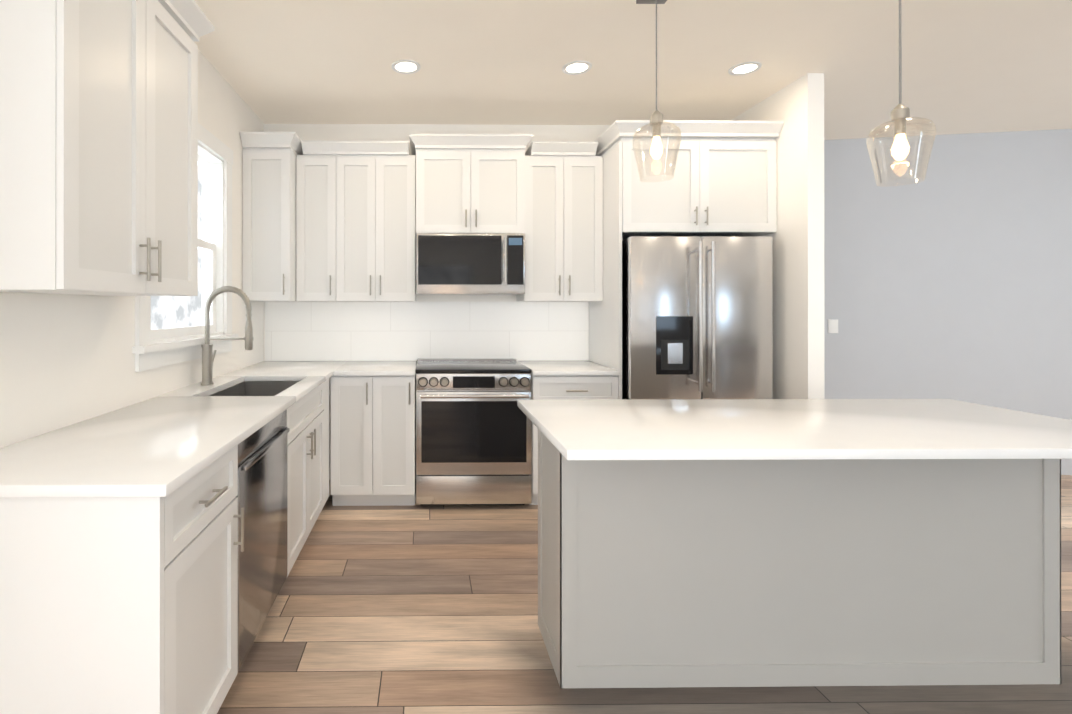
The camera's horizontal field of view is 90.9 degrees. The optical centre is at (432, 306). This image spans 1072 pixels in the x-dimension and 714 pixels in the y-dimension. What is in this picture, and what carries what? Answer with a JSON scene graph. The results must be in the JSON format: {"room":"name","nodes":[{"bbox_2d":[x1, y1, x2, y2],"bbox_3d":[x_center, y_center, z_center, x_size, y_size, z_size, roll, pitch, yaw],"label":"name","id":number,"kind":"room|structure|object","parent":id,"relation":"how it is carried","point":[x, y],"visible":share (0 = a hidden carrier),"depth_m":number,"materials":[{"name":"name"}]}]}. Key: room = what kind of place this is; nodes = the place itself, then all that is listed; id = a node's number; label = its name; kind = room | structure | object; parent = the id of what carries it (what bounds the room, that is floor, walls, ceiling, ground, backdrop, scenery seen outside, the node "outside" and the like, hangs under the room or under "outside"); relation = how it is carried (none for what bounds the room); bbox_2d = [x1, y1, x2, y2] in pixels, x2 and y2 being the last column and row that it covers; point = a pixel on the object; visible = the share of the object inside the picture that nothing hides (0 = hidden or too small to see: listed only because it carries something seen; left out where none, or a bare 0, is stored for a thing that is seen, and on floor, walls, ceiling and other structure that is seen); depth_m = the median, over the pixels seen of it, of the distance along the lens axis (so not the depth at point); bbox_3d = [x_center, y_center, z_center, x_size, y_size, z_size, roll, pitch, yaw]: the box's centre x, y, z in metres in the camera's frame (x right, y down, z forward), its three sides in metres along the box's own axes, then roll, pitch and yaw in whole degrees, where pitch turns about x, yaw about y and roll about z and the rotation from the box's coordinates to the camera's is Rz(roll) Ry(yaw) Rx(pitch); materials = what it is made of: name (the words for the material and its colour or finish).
{"room":"kitchen","nodes":[
{"label":"kitchen","id":0,"kind":"room"},
{"bbox_2d":[0,50,263,447],"bbox_3d":[-1.318,-0.044,-0.011,0.140,2.740,8.260,0,0,-1],"label":"wall","id":1,"kind":"structure","parent":0,"point":[67,360],"depth_m":1.95,"materials":[{"name":"paint"}]},
{"bbox_2d":[0,0,214,295],"bbox_3d":[-1.083,-0.602,1.713,0.367,1.118,0.870,0,0,-1],"label":"upper cabinet","id":2,"kind":"object","parent":1,"relation":"attached to","point":[98,147],"visible":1,"depth_m":1.49,"materials":[{"name":"white wood"}]},
{"bbox_2d":[132,123,237,371],"bbox_3d":[-1.324,-0.355,2.750,0.189,1.270,1.100,0,0,-1],"label":"window","id":3,"kind":"structure","parent":1,"relation":"in","point":[169,330],"depth_m":3.11,"materials":[{"name":"white"}]},
{"bbox_2d":[240,131,305,301],"bbox_3d":[-1.105,-0.605,3.717,0.368,1.128,0.527,0,0,-1],"label":"upper cabinet","id":4,"kind":"object","parent":1,"relation":"attached to","point":[268,216],"visible":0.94,"depth_m":3.51,"materials":[{"name":"white wood"}]},
{"bbox_2d":[264,124,609,479],"bbox_3d":[0.530,-0.038,4.071,3.650,2.740,0.140,0,0,-1],"label":"wall","id":5,"kind":"structure","parent":0,"point":[380,132],"depth_m":4.00,"materials":[{"name":"paint"}]},
{"bbox_2d":[296,140,415,301],"bbox_3d":[-0.541,-0.600,3.799,0.842,1.118,0.377,0,0,-1],"label":"upper cabinet","id":6,"kind":"object","parent":5,"relation":"attached to","point":[355,221],"visible":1,"depth_m":3.66,"materials":[{"name":"white wood"}]},
{"bbox_2d":[265,302,588,360],"bbox_3d":[-0.035,0.189,3.989,2.493,0.454,0.008,0,0,-1],"label":"backsplash","id":7,"kind":"structure","parent":5,"relation":"attached to","point":[402,331],"depth_m":3.98,"materials":[{"name":"tile"}]},
{"bbox_2d":[409,133,532,233],"bbox_3d":[0.267,-0.854,3.783,0.855,0.680,0.427,0,0,-1],"label":"upper cabinet","id":8,"kind":"object","parent":5,"relation":"attached to","point":[471,183],"visible":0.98,"depth_m":3.62,"materials":[{"name":"white wood"}]},
{"bbox_2d":[416,233,524,294],"bbox_3d":[0.267,-0.300,3.770,0.757,0.423,0.453,0,0,-1],"label":"microwave","id":9,"kind":"object","parent":8,"relation":"attached to","point":[466,264],"visible":0.98,"depth_m":3.60,"materials":[{"name":"silver metal"}]},
{"bbox_2d":[516,141,602,301],"bbox_3d":[0.933,-0.600,3.816,0.561,1.118,0.377,0,0,-1],"label":"upper cabinet","id":10,"kind":"object","parent":5,"relation":"attached to","point":[563,221],"visible":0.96,"depth_m":3.68,"materials":[{"name":"white wood"}]},
{"bbox_2d":[194,0,1071,139],"bbox_3d":[2.016,-1.452,1.400,12.000,0.080,11.000,0,0,-1],"label":"ceiling","id":11,"kind":"structure","parent":0,"point":[978,66],"depth_m":2.95,"materials":[{"name":"paint"}]},
{"bbox_2d":[392,59,420,73],"bbox_3d":[-0.153,-1.406,3.035,0.168,0.006,0.168,0,0,-10],"label":"recessed light","id":12,"kind":"object","parent":11,"relation":"in","point":[405,66],"depth_m":3.03,"materials":[{"name":"white plastic"}]},
{"bbox_2d":[562,60,591,74],"bbox_3d":[0.852,-1.406,3.046,0.168,0.006,0.168,0,0,-28],"label":"recessed light","id":13,"kind":"object","parent":11,"relation":"in","point":[575,67],"depth_m":3.04,"materials":[{"name":"white plastic"}]},
{"bbox_2d":[632,0,681,181],"bbox_3d":[1.000,-0.990,2.307,0.202,0.840,0.202,0,0,-1],"label":"pendant light","id":14,"kind":"object","parent":11,"relation":"hanging from","point":[656,123],"visible":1,"depth_m":2.30,"materials":[{"name":"clear glass"}]},
{"bbox_2d":[728,61,761,75],"bbox_3d":[1.847,-1.406,3.058,0.168,0.006,0.168,0,0,-10],"label":"recessed light","id":15,"kind":"object","parent":11,"relation":"in","point":[745,68],"depth_m":3.05,"materials":[{"name":"white plastic"}]},
{"bbox_2d":[866,0,935,186],"bbox_3d":[1.513,-0.906,1.673,0.168,1.010,0.168,0,0,-1],"label":"pendant light","id":16,"kind":"object","parent":11,"relation":"hanging from","point":[900,113],"visible":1,"depth_m":1.67,"materials":[{"name":"clear glass"}]},
{"bbox_2d":[217,475,1071,713],"bbox_3d":[2.016,1.358,1.396,12.000,0.060,11.000,0,0,-1],"label":"floor","id":17,"kind":"structure","parent":0,"point":[420,609],"depth_m":2.04,"materials":[{"name":"brown wood"}]},
{"bbox_2d":[0,445,243,713],"bbox_3d":[-0.954,0.886,1.469,0.618,0.884,0.504,0,0,-1],"label":"base cabinet","id":18,"kind":"object","parent":17,"relation":"on","point":[118,605],"depth_m":1.22,"materials":[{"name":"white wood"}]},
{"bbox_2d":[236,409,289,668],"bbox_3d":[-0.937,0.882,2.028,0.610,0.869,0.602,0,0,-1],"label":"dishwasher","id":19,"kind":"object","parent":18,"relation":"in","point":[262,502],"visible":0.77,"depth_m":1.96,"materials":[{"name":"silver metal"}]},
{"bbox_2d":[216,379,328,530],"bbox_3d":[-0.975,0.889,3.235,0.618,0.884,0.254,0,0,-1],"label":"base cabinet","id":20,"kind":"object","parent":17,"relation":"on","point":[307,418],"depth_m":2.74,"materials":[{"name":"white wood"}]},
{"bbox_2d":[0,361,343,497],"bbox_3d":[-0.953,0.430,2.590,0.649,0.030,2.784,0,0,-1],"label":"countertop","id":21,"kind":"structure","parent":20,"relation":"on","point":[165,444],"depth_m":1.60,"materials":[{"name":"white stone"}]},
{"bbox_2d":[201,286,253,385],"bbox_3d":[-1.089,0.152,2.769,0.276,0.527,0.098,0,0,-1],"label":"faucet","id":22,"kind":"object","parent":21,"relation":"on","point":[208,355],"visible":1,"depth_m":2.74,"materials":[{"name":"silver metal"}]},
{"bbox_2d":[209,381,298,395],"bbox_3d":[-0.930,0.540,2.753,0.380,0.190,0.700,0,0,-1],"label":"sink basin","id":23,"kind":"object","parent":21,"relation":"in","point":[259,388],"visible":0.06,"depth_m":3.10,"materials":[{"name":"silver metal"}]},
{"bbox_2d":[330,373,415,505],"bbox_3d":[-0.392,0.889,3.661,0.553,0.884,0.652,0,0,-1],"label":"base cabinet","id":24,"kind":"object","parent":17,"relation":"on","point":[372,440],"visible":0.98,"depth_m":3.38,"materials":[{"name":"white wood"}]},
{"bbox_2d":[336,361,416,375],"bbox_3d":[-0.371,0.431,3.662,0.516,0.030,0.654,0,0,-1],"label":"countertop","id":25,"kind":"structure","parent":24,"relation":"on","point":[350,368],"depth_m":3.49,"materials":[{"name":"white stone"}]},
{"bbox_2d":[415,358,531,504],"bbox_3d":[0.270,0.864,3.646,0.764,0.935,0.672,0,0,-1],"label":"range","id":26,"kind":"object","parent":17,"relation":"on","point":[473,434],"visible":1,"depth_m":3.38,"materials":[{"name":"silver metal"}]},
{"bbox_2d":[530,374,617,504],"bbox_3d":[0.935,0.889,3.676,0.561,0.884,0.652,0,0,-1],"label":"base cabinet","id":27,"kind":"object","parent":17,"relation":"on","point":[568,387],"visible":0.31,"depth_m":3.39,"materials":[{"name":"white wood"}]},
{"bbox_2d":[518,361,618,374],"bbox_3d":[0.934,0.431,3.682,0.562,0.030,0.644,0,0,-1],"label":"countertop","id":28,"kind":"structure","parent":27,"relation":"on","point":[538,367],"depth_m":3.49,"materials":[{"name":"white stone"}]},
{"bbox_2d":[589,120,783,398],"bbox_3d":[1.715,0.069,3.664,1.086,2.525,0.697,0,0,-1],"label":"cabinet","id":29,"kind":"object","parent":17,"relation":"on","point":[723,182],"visible":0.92,"depth_m":3.40,"materials":[{"name":"white wood"}]},
{"bbox_2d":[622,236,772,398],"bbox_3d":[1.714,0.441,3.603,0.912,1.780,0.761,0,0,-1],"label":"refrigerator","id":30,"kind":"object","parent":17,"relation":"on","point":[697,317],"visible":0.62,"depth_m":3.29,"materials":[{"name":"silver metal"}]},
{"bbox_2d":[538,429,1060,687],"bbox_3d":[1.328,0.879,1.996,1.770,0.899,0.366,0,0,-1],"label":"kitchen island","id":31,"kind":"object","parent":17,"relation":"on","point":[760,573],"visible":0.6,"depth_m":1.82,"materials":[{"name":"white wood"}]},
{"bbox_2d":[517,399,1071,459],"bbox_3d":[1.311,0.414,1.844,1.880,0.030,0.790,0,0,-1],"label":"island countertop","id":32,"kind":"structure","parent":31,"relation":"on","point":[715,429],"depth_m":1.68,"materials":[{"name":"white stone"}]},
{"bbox_2d":[731,73,824,398],"bbox_3d":[2.311,-0.039,3.571,0.100,2.740,0.899,0,0,-1],"label":"wall","id":33,"kind":"structure","parent":0,"point":[797,106],"depth_m":3.20,"materials":[{"name":"paint"}]},
{"bbox_2d":[824,129,1071,474],"bbox_3d":[5.077,-0.038,4.161,5.500,2.740,0.140,0,0,9],"label":"wall","id":34,"kind":"structure","parent":0,"point":[949,276],"depth_m":4.22,"materials":[{"name":"grey paint"}]},
{"bbox_2d":[828,319,837,332],"bbox_3d":[3.374,0.165,4.355,0.075,0.115,0.008,0,0,9],"label":"light switch","id":35,"kind":"object","parent":34,"relation":"attached to","point":[832,325],"visible":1,"depth_m":4.35,"materials":[{"name":"white plastic"}]}
]}

